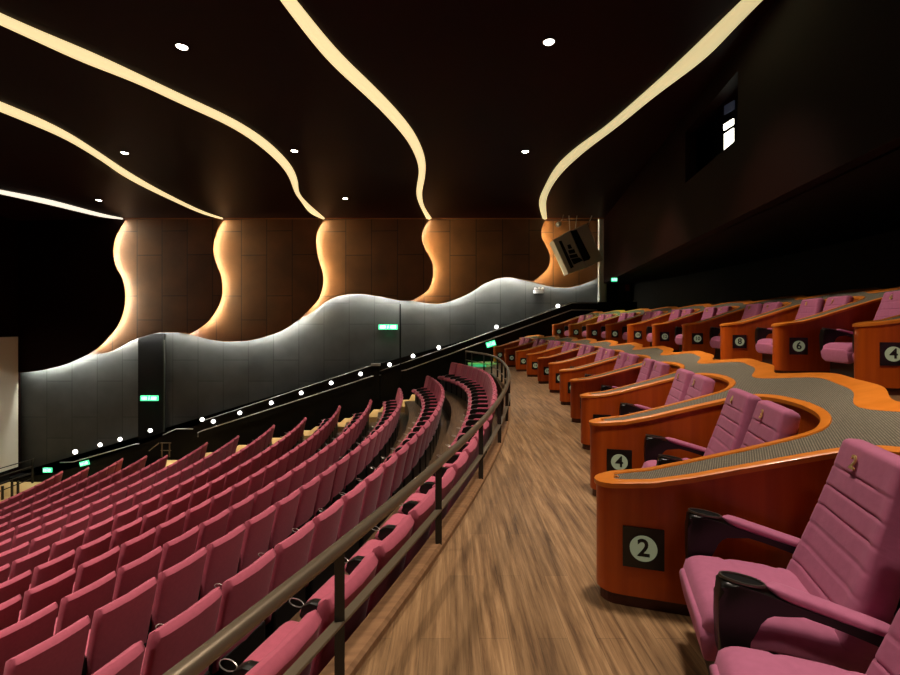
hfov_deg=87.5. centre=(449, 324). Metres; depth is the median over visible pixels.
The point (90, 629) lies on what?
seat cushion
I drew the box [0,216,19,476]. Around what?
wall
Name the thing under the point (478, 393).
seat
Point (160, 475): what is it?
seat
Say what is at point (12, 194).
light
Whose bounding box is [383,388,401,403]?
seat
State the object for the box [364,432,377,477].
seat
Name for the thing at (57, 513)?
seat
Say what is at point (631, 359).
seat
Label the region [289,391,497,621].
floor
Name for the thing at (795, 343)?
wall
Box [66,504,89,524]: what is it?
seat
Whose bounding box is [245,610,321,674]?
seat
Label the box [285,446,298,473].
seat
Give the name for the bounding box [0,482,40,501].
floor
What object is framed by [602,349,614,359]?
seat
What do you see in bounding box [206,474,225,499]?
seat
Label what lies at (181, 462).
seat
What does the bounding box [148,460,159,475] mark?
seat
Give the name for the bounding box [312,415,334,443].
seat
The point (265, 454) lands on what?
seat
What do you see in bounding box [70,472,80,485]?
seat
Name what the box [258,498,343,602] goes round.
seat
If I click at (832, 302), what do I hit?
seat
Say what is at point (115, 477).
seat
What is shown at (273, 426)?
seat
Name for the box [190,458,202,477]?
seat
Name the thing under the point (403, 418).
floor
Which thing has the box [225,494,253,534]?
seat
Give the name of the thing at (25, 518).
seat
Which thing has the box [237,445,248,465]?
seat
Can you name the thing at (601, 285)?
column
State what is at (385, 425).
seat
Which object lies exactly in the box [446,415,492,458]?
seat
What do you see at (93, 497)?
seat
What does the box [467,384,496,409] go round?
seat
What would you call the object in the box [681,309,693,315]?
seat
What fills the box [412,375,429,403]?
seat
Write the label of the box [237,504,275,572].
seat
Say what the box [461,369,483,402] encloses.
seat
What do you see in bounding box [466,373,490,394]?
seat
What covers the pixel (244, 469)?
seat
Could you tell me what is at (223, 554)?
seat
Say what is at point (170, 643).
seat
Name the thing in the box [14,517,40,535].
seat
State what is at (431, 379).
seat
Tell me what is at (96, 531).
seat
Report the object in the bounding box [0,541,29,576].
seat
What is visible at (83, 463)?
exit sign
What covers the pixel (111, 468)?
seat
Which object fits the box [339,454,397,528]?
seat
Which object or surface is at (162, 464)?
seat
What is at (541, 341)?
seat
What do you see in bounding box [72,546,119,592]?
seat
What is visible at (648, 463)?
seat cushion
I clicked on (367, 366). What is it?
rail
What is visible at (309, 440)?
seat
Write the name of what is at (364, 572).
seat
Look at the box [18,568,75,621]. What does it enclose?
seat
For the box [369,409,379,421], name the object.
floor
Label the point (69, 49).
light
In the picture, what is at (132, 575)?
seat
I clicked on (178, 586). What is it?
seat
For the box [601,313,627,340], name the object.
seat
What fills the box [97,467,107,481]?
seat
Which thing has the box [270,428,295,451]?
seat
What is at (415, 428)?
seat
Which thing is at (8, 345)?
projection screen
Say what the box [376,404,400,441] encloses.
seat
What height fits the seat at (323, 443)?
0.997 m
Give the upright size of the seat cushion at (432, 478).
0.155 m
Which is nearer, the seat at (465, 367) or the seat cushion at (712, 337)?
the seat cushion at (712, 337)
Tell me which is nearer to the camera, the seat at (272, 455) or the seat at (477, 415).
the seat at (477, 415)
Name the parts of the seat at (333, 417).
backrest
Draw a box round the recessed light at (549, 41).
[542,37,555,45]
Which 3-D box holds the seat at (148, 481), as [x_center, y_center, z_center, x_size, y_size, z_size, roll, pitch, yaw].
[-8.865,4.792,13.371,0.697,0.997,0.608,0,0,0]
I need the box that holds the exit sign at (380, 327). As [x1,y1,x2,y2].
[378,325,397,329]
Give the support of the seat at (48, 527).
on the floor
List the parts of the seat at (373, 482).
backrest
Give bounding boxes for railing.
[0,458,34,499]
[162,350,510,674]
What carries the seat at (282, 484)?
on the floor
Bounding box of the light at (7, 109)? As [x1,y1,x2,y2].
[0,102,222,218]
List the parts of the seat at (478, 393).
armrest, backrest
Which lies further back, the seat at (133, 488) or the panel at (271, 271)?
the panel at (271, 271)
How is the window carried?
in the wall at (817, 82)
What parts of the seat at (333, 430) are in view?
backrest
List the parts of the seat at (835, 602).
armrest, armrest, backrest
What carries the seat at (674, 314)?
on the floor
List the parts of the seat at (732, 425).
armrest, armrest, backrest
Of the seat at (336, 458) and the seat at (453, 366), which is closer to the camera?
the seat at (336, 458)
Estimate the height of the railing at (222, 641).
0.946 m
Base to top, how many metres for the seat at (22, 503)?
0.997 m
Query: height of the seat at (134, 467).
0.997 m
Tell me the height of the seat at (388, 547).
0.997 m
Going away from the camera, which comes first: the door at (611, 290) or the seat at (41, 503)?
the seat at (41, 503)
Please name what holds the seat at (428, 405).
on the floor at (412, 410)
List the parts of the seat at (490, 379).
armrest, backrest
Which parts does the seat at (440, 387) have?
armrest, backrest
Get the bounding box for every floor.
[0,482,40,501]
[166,460,176,464]
[236,445,246,451]
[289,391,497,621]
[304,426,318,439]
[338,418,349,430]
[342,422,375,436]
[355,367,708,674]
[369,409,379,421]
[375,412,407,455]
[384,401,449,466]
[400,400,408,411]
[409,394,414,400]
[478,361,503,366]
[713,358,899,401]
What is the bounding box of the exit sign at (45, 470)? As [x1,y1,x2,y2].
[43,468,51,472]
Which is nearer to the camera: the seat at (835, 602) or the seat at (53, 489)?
the seat at (835, 602)
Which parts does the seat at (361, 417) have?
backrest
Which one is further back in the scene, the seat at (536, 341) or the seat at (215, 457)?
the seat at (536, 341)
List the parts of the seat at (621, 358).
backrest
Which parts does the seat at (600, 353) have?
backrest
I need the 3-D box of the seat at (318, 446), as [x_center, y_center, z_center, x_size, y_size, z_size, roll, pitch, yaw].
[-4.115,3.552,13.964,0.697,0.997,0.608,0,0,-2]
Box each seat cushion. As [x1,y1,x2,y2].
[85,629,90,655]
[244,621,298,661]
[300,574,348,611]
[345,539,380,573]
[375,513,406,539]
[398,493,425,513]
[415,476,434,492]
[643,460,656,467]
[683,555,871,673]
[711,336,719,339]
[714,646,866,674]
[757,338,771,343]
[823,342,852,351]
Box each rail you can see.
[206,366,368,419]
[381,303,571,370]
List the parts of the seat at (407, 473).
backrest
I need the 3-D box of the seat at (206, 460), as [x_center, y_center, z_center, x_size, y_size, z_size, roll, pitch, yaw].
[-7.701,4.492,14.357,0.697,0.997,0.608,0,0,-3]
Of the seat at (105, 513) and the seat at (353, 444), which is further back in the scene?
the seat at (353, 444)
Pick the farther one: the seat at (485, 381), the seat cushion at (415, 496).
the seat at (485, 381)
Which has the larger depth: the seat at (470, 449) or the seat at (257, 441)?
the seat at (257, 441)
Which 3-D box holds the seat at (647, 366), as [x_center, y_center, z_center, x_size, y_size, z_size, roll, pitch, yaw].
[2.706,1.054,7.093,0.830,1.092,0.750,0,0,10]
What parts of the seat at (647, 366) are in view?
armrest, backrest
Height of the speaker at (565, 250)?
1.837 m
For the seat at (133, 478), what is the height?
0.997 m
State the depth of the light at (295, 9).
9.01 m
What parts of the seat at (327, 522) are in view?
backrest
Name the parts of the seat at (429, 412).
armrest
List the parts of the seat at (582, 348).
backrest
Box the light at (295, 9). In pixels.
[280,0,430,218]
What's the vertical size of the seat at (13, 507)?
0.997 m
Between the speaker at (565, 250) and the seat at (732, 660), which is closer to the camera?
the seat at (732, 660)
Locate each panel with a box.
[18,218,124,371]
[89,219,223,354]
[185,219,324,341]
[301,219,433,318]
[413,219,549,303]
[526,221,597,287]
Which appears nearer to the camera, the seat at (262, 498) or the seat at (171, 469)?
the seat at (262, 498)
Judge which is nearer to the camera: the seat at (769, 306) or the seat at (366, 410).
the seat at (769, 306)
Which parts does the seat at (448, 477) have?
armrest, backrest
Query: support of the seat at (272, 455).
on the floor
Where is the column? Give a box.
[598,219,604,301]
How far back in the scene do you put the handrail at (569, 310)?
20.61 m
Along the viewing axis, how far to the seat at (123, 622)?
4.01 m
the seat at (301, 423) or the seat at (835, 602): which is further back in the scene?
the seat at (301, 423)
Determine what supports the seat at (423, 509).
on the floor at (454, 406)
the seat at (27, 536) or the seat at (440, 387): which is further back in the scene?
the seat at (440, 387)
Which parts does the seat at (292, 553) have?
backrest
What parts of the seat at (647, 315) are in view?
armrest, backrest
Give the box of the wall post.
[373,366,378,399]
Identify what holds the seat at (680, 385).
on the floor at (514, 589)
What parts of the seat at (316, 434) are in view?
backrest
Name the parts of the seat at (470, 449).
armrest, backrest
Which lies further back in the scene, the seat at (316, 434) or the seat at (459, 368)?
the seat at (459, 368)
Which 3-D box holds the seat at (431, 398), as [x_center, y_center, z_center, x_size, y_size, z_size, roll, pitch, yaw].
[-0.595,2.392,14.961,0.697,0.997,0.608,0,0,-7]
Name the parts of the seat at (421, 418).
armrest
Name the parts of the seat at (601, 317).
backrest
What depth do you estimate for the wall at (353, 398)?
20.70 m
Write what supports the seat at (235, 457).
on the floor
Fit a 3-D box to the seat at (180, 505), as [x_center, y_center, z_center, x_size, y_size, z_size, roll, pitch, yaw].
[-5.575,3.882,9.225,0.697,0.997,0.608,0,0,8]
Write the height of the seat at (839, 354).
1.092 m
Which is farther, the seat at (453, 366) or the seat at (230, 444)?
the seat at (453, 366)
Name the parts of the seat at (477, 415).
armrest, backrest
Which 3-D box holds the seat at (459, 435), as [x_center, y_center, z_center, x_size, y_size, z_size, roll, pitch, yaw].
[0.410,1.892,7.930,0.697,0.997,0.608,0,0,9]
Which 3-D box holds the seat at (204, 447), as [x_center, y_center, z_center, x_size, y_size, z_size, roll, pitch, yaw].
[-9.146,4.792,16.919,0.697,0.997,0.608,0,0,-9]
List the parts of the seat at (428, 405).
armrest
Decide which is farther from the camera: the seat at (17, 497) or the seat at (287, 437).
the seat at (17, 497)
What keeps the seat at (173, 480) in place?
on the floor
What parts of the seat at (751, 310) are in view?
armrest, backrest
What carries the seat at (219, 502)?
on the floor
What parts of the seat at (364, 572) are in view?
armrest, backrest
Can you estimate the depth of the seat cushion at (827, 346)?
5.71 m
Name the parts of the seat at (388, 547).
armrest, backrest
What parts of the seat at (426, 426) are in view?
backrest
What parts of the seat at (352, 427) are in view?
backrest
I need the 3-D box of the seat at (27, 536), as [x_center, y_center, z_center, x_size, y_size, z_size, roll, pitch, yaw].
[-9.096,4.792,9.824,0.697,0.997,0.608,0,0,8]
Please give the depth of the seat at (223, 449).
15.48 m
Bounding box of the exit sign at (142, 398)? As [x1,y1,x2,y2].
[140,396,158,400]
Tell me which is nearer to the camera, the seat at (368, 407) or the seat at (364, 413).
the seat at (364, 413)
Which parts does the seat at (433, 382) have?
backrest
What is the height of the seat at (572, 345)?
1.092 m
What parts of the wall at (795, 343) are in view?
number plate, number plate, number plate, number plate, number plate, number plate, number plate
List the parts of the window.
pane, pane, pane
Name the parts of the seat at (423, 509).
armrest, backrest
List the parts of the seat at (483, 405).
armrest, backrest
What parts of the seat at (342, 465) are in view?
backrest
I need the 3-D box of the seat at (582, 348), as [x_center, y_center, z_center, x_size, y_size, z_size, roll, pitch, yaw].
[3.204,1.054,12.292,0.830,1.092,0.750,0,0,1]
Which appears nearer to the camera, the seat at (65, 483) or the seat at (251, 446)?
the seat at (251, 446)
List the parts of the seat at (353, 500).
backrest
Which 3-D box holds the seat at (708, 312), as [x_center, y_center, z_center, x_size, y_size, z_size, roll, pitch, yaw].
[5.743,0.134,10.899,0.830,1.092,0.750,0,0,3]
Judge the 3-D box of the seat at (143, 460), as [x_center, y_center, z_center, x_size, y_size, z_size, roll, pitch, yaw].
[-11.625,5.392,17.307,0.697,0.997,0.608,0,0,-11]
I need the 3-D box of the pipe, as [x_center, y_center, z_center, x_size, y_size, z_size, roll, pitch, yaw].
[-2.183,0.966,20.665,0.062,3.777,0.050,0,0,0]
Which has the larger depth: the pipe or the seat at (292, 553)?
the pipe
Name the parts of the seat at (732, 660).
backrest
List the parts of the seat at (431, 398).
armrest, backrest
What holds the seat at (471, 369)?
on the floor at (454, 406)
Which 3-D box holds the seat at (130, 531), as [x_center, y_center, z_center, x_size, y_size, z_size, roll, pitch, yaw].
[-5.768,3.882,8.041,0.697,0.997,0.608,0,0,10]
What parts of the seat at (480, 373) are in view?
armrest, backrest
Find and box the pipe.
[400,304,400,387]
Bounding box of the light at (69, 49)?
[0,13,324,218]
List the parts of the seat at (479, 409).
armrest, backrest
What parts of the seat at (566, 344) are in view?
backrest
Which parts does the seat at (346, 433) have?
backrest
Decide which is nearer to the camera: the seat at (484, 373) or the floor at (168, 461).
the seat at (484, 373)
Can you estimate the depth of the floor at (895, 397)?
4.41 m
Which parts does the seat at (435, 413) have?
backrest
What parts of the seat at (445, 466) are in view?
armrest, backrest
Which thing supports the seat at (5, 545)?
on the floor
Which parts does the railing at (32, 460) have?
post, post, post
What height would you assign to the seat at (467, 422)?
0.997 m
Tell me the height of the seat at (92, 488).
0.997 m
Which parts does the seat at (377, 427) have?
backrest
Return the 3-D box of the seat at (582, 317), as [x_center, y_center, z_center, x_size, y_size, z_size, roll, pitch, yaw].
[5.276,0.134,19.670,0.830,1.092,0.750,0,0,-9]
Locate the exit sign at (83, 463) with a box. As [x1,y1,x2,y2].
[79,460,89,466]
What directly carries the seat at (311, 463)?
on the floor
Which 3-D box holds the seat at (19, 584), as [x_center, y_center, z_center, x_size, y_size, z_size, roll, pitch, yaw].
[-6.152,3.882,6.284,0.697,0.997,0.608,0,0,14]
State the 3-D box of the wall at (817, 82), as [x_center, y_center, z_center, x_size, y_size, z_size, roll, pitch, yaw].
[5.002,-3.288,7.700,0.247,2.877,27.739,0,0,8]
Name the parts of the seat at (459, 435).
armrest, backrest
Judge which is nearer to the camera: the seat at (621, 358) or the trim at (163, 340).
the seat at (621, 358)
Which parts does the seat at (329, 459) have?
backrest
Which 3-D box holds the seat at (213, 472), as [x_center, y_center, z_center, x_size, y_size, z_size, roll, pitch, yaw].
[-6.497,4.192,12.385,0.697,0.997,0.608,0,0,2]
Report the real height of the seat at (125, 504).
0.997 m
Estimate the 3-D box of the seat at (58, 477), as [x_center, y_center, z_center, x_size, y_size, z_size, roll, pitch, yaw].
[-15.488,6.252,18.188,0.697,0.997,0.609,0,0,-15]
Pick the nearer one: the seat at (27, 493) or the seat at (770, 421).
the seat at (770, 421)
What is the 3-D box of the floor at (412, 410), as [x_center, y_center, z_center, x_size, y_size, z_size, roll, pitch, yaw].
[-1.812,3.200,8.058,2.878,0.620,19.800,0,0,9]
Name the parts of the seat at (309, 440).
backrest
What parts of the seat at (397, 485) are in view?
backrest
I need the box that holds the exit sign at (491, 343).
[486,340,495,347]
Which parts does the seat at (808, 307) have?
armrest, backrest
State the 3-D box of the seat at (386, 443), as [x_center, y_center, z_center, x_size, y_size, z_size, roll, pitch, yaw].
[-1.796,2.822,11.780,0.697,0.997,0.608,0,0,2]
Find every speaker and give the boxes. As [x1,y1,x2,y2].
[549,231,585,275]
[570,223,602,266]
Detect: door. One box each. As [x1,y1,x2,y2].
[138,333,165,439]
[605,284,617,301]
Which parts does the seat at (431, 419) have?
backrest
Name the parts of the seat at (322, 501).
backrest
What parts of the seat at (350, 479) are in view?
backrest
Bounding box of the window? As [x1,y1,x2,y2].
[723,100,734,149]
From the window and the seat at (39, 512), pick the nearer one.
the window
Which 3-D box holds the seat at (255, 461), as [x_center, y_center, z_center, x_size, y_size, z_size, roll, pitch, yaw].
[-5.313,3.882,12.187,0.697,0.997,0.608,0,0,2]
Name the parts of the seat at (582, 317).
backrest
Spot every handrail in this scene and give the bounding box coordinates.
[60,444,135,462]
[198,375,380,432]
[401,310,571,370]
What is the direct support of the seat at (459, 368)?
on the floor at (454, 406)
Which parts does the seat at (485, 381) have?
armrest, backrest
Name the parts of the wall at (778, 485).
number plate, number plate, number plate, number plate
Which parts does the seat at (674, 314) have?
armrest, backrest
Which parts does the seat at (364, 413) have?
backrest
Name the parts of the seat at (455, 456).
armrest, backrest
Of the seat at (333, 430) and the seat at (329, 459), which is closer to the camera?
the seat at (329, 459)
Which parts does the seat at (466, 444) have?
armrest, backrest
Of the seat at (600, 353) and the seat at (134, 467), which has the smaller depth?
the seat at (600, 353)
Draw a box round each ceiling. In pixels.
[0,0,775,220]
[608,147,899,283]
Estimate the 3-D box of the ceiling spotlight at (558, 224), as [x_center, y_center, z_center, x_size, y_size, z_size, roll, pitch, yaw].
[4.663,-4.439,20.054,0.249,0.582,0.417,0,0,35]
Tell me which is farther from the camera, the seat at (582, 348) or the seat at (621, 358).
the seat at (582, 348)
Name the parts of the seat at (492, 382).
armrest, backrest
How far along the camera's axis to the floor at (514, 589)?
2.82 m
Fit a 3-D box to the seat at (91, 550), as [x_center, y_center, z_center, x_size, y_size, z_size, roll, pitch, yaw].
[-5.884,3.882,7.449,0.697,0.997,0.608,0,0,12]
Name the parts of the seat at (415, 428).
armrest, backrest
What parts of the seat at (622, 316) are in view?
backrest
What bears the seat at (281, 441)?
on the floor
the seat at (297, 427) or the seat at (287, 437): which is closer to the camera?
the seat at (287, 437)
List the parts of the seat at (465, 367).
backrest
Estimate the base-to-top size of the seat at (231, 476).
0.997 m
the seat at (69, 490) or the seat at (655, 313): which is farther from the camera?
the seat at (69, 490)
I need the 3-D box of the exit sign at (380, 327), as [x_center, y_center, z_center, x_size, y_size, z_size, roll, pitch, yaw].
[-2.815,0.091,21.368,0.863,0.227,0.064,0,0,0]
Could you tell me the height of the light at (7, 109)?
0.055 m
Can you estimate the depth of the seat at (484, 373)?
13.69 m
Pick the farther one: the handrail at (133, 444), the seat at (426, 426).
the handrail at (133, 444)
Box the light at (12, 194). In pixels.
[0,190,122,218]
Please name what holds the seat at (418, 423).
on the floor at (412, 410)
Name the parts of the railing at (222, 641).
post, rail, post, post, post, post, post, post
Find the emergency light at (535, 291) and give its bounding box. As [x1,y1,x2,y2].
[533,287,543,293]
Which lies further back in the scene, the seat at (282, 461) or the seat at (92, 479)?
the seat at (92, 479)
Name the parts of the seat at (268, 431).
backrest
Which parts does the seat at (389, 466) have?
backrest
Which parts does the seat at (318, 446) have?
backrest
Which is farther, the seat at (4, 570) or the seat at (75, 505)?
the seat at (75, 505)
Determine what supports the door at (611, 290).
attached to the wall panel
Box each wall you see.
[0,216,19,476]
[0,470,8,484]
[9,302,636,481]
[20,278,597,471]
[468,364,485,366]
[493,335,899,615]
[552,287,899,394]
[604,0,899,283]
[631,229,899,308]
[708,99,737,162]
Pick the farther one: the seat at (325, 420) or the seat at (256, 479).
the seat at (325, 420)
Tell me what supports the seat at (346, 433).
on the floor
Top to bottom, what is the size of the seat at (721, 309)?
1.092 m
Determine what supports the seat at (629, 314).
on the floor at (895, 397)
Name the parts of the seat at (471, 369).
backrest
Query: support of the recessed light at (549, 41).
in the ceiling at (476, 83)
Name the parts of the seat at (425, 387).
backrest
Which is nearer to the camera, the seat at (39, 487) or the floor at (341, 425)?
the seat at (39, 487)
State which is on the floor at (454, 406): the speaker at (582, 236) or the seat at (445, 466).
the seat at (445, 466)
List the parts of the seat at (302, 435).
backrest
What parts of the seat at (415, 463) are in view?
backrest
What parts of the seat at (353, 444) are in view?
backrest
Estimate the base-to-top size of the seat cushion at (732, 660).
0.174 m
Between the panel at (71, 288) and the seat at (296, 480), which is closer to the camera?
the seat at (296, 480)
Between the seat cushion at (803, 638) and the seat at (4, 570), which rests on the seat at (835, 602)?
the seat cushion at (803, 638)
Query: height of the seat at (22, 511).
0.997 m
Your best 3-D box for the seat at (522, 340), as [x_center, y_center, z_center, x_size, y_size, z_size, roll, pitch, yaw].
[2.718,1.054,19.233,0.830,1.092,0.750,0,0,-9]
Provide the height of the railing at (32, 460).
1.360 m
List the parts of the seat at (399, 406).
backrest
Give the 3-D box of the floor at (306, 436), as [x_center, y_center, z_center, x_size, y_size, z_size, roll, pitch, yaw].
[-5.365,4.298,18.725,0.420,0.165,1.650,0,0,0]
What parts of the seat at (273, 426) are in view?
backrest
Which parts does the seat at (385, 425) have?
backrest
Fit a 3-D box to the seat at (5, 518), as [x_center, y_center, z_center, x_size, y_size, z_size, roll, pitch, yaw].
[-12.441,5.682,12.702,0.697,0.997,0.608,0,0,1]
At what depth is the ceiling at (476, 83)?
9.98 m
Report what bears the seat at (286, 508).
on the floor at (403, 418)
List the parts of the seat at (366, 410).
backrest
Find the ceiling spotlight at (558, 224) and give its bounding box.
[556,215,563,226]
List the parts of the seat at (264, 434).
backrest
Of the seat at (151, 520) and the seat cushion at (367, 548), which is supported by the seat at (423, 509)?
the seat cushion at (367, 548)
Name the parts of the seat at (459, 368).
backrest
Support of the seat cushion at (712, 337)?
on the seat at (751, 310)
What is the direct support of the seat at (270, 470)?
on the floor
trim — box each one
[123,218,603,218]
[163,340,164,431]
[319,367,510,674]
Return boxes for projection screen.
[0,337,17,471]
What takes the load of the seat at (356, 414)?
on the floor at (371, 424)
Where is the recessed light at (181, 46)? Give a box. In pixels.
[174,42,189,50]
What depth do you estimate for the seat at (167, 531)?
7.33 m
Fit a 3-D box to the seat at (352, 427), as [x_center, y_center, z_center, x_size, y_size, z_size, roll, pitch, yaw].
[-2.920,3.202,12.621,0.697,0.997,0.609,0,0,1]
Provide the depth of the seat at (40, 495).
15.44 m
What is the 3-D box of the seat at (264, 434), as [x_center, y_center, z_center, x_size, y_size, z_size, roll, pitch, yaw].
[-6.623,4.192,15.937,0.697,0.997,0.608,0,0,-6]
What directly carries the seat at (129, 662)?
on the floor at (412, 410)
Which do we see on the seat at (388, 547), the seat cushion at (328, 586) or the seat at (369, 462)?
the seat cushion at (328, 586)
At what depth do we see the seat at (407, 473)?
7.72 m
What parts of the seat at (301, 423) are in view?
backrest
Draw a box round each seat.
[0,498,8,508]
[0,513,10,524]
[0,522,7,532]
[0,527,14,548]
[0,538,11,552]
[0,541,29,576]
[0,563,9,583]
[0,570,31,609]
[0,594,21,630]
[0,602,57,674]
[1,501,18,515]
[3,615,90,674]
[7,492,21,505]
[7,512,30,529]
[8,545,50,583]
[10,504,30,519]
[11,525,41,552]
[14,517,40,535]
[18,495,34,508]
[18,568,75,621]
[21,486,34,499]
[28,527,61,556]
[29,497,47,512]
[29,504,50,520]
[29,549,75,588]
[33,481,44,494]
[33,488,48,502]
[39,507,62,525]
[40,514,67,535]
[43,476,54,489]
[46,490,62,504]
[47,482,60,495]
[48,530,84,561]
[50,496,68,511]
[53,471,62,484]
[53,571,116,635]
[59,477,71,490]
[60,515,89,539]
[61,484,75,498]
[61,498,81,515]
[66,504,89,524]
[67,488,83,503]
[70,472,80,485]
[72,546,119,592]
[73,532,111,581]
[74,478,87,492]
[79,467,88,480]
[81,490,99,507]
[81,577,157,674]
[82,516,113,544]
[83,482,97,496]
[86,472,98,486]
[87,504,112,527]
[88,495,109,514]
[92,640,144,674]
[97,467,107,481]
[97,476,110,490]
[98,483,114,499]
[106,462,115,476]
[108,487,126,505]
[109,470,121,484]
[109,517,142,550]
[111,494,133,516]
[111,504,138,533]
[112,546,162,600]
[113,476,127,492]
[114,458,122,472]
[116,527,155,573]
[120,465,130,479]
[125,479,141,497]
[126,471,139,486]
[129,460,139,474]
[131,486,151,507]
[136,494,159,519]
[137,455,146,470]
[138,465,150,480]
[139,504,168,535]
[140,473,155,490]
[140,587,222,674]
[146,547,206,642]
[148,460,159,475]
[149,478,166,498]
[153,512,185,549]
[154,466,166,483]
[155,549,275,674]
[157,525,199,578]
[158,455,167,470]
[158,485,178,508]
[165,461,177,477]
[165,471,180,490]
[166,493,190,521]
[175,456,186,472]
[176,476,194,499]
[179,465,192,483]
[182,498,210,534]
[184,451,194,468]
[188,483,209,509]
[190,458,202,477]
[192,446,201,463]
[192,469,208,490]
[195,508,229,551]
[198,524,245,600]
[199,442,207,459]
[201,453,212,471]
[206,462,220,483]
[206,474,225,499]
[207,487,231,519]
[210,448,220,466]
[214,520,314,639]
[218,444,227,462]
[218,456,230,476]
[219,552,377,674]
[222,466,239,491]
[225,439,233,458]
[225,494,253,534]
[228,450,240,471]
[228,477,249,508]
[231,435,238,454]
[236,459,250,483]
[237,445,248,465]
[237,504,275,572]
[241,432,266,453]
[245,440,254,461]
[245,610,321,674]
[246,468,264,497]
[247,428,270,449]
[248,453,261,476]
[250,482,274,518]
[252,436,261,457]
[253,425,274,446]
[258,447,270,470]
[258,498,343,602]
[261,460,277,488]
[267,441,278,464]
[268,488,300,550]
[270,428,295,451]
[270,471,291,505]
[274,453,288,480]
[275,437,284,459]
[280,421,303,445]
[281,432,290,456]
[282,435,313,462]
[283,464,336,516]
[285,417,306,442]
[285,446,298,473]
[287,461,305,495]
[289,514,413,618]
[290,430,319,457]
[292,424,299,448]
[292,480,366,561]
[293,475,319,532]
[294,440,306,467]
[297,426,324,452]
[300,439,336,471]
[301,454,349,504]
[302,453,317,484]
[304,422,328,449]
[309,418,331,445]
[310,434,343,464]
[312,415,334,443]
[314,446,328,476]
[316,446,360,493]
[317,411,337,441]
[318,466,383,548]
[319,428,349,459]
[320,408,338,437]
[322,405,340,432]
[327,424,354,453]
[330,438,369,485]
[333,419,359,450]
[338,415,362,446]
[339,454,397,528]
[342,411,365,442]
[345,487,434,574]
[346,408,367,440]
[348,426,383,471]
[349,405,369,436]
[351,402,370,432]
[353,399,371,428]
[356,444,408,512]
[359,420,388,464]
[363,416,392,458]
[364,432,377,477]
[367,411,395,452]
[370,435,417,486]
[372,407,398,445]
[372,467,455,540]
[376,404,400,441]
[379,401,401,436]
[380,398,402,420]
[381,427,424,479]
[382,392,402,410]
[382,395,402,427]
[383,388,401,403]
[383,390,402,407]
[390,421,429,473]
[398,451,467,514]
[399,415,434,468]
[404,410,437,459]
[409,405,440,452]
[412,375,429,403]
[414,377,433,406]
[414,401,442,445]
[415,438,477,495]
[416,397,443,438]
[417,379,436,407]
[419,381,438,399]
[419,394,444,420]
[420,383,441,402]
[421,386,443,405]
[421,388,444,409]
[421,391,444,428]
[426,430,483,480]
[437,362,457,390]
[438,420,488,469]
[443,363,463,392]
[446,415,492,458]
[448,365,469,395]
[453,366,474,397]
[453,405,494,452]
[457,400,494,447]
[458,368,479,400]
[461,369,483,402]
[461,395,496,443]
[464,371,486,391]
[464,391,497,419]
[465,387,497,414]
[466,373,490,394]
[467,376,491,396]
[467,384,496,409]
[468,378,493,401]
[468,381,495,405]
[519,337,525,344]
[532,339,539,346]
[538,339,545,344]
[543,342,569,356]
[546,340,553,348]
[552,341,560,347]
[556,344,586,361]
[564,315,585,336]
[568,343,576,349]
[570,347,605,367]
[582,314,605,338]
[584,345,594,353]
[584,352,628,376]
[600,358,655,390]
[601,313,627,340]
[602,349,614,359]
[619,369,694,415]
[622,311,652,342]
[623,354,638,366]
[627,312,636,317]
[642,388,760,467]
[646,310,681,346]
[649,361,669,378]
[652,311,662,316]
[675,307,717,351]
[679,438,899,674]
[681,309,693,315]
[684,374,714,399]
[709,303,762,359]
[709,608,899,674]
[716,306,732,314]
[740,400,800,447]
[755,298,824,363]
[761,302,782,313]
[819,291,899,377]
[822,296,853,311]
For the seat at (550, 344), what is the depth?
15.70 m
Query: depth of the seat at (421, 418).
11.82 m
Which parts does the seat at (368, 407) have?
backrest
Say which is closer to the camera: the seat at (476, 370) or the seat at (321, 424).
the seat at (476, 370)
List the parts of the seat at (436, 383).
backrest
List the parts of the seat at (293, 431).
backrest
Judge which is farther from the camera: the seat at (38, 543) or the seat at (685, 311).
the seat at (685, 311)
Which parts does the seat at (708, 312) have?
armrest, backrest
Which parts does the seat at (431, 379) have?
backrest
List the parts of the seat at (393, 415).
backrest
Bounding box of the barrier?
[149,443,170,456]
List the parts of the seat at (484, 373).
armrest, backrest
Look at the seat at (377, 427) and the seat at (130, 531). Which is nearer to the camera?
the seat at (130, 531)
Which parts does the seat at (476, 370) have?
armrest, backrest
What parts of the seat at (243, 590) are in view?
armrest, backrest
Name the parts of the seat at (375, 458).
backrest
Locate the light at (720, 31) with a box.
[539,0,762,218]
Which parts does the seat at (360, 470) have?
backrest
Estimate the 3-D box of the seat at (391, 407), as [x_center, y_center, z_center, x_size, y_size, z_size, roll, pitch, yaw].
[-1.933,2.822,15.920,0.697,0.997,0.608,0,0,-7]
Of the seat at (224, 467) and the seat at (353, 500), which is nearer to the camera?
the seat at (353, 500)
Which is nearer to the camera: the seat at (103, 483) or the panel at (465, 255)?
the seat at (103, 483)
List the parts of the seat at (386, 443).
backrest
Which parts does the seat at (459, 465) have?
armrest, backrest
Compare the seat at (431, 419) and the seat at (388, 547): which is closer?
the seat at (388, 547)
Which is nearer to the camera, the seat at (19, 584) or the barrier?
the seat at (19, 584)
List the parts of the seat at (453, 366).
backrest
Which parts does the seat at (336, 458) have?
backrest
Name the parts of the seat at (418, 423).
armrest, backrest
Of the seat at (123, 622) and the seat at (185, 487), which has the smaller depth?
the seat at (123, 622)
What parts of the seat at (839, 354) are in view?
armrest, armrest, backrest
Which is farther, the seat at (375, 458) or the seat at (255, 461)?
the seat at (255, 461)
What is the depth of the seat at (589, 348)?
11.51 m
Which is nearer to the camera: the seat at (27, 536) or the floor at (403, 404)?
the seat at (27, 536)
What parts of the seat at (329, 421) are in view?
backrest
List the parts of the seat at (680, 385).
armrest, backrest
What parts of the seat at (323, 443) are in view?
backrest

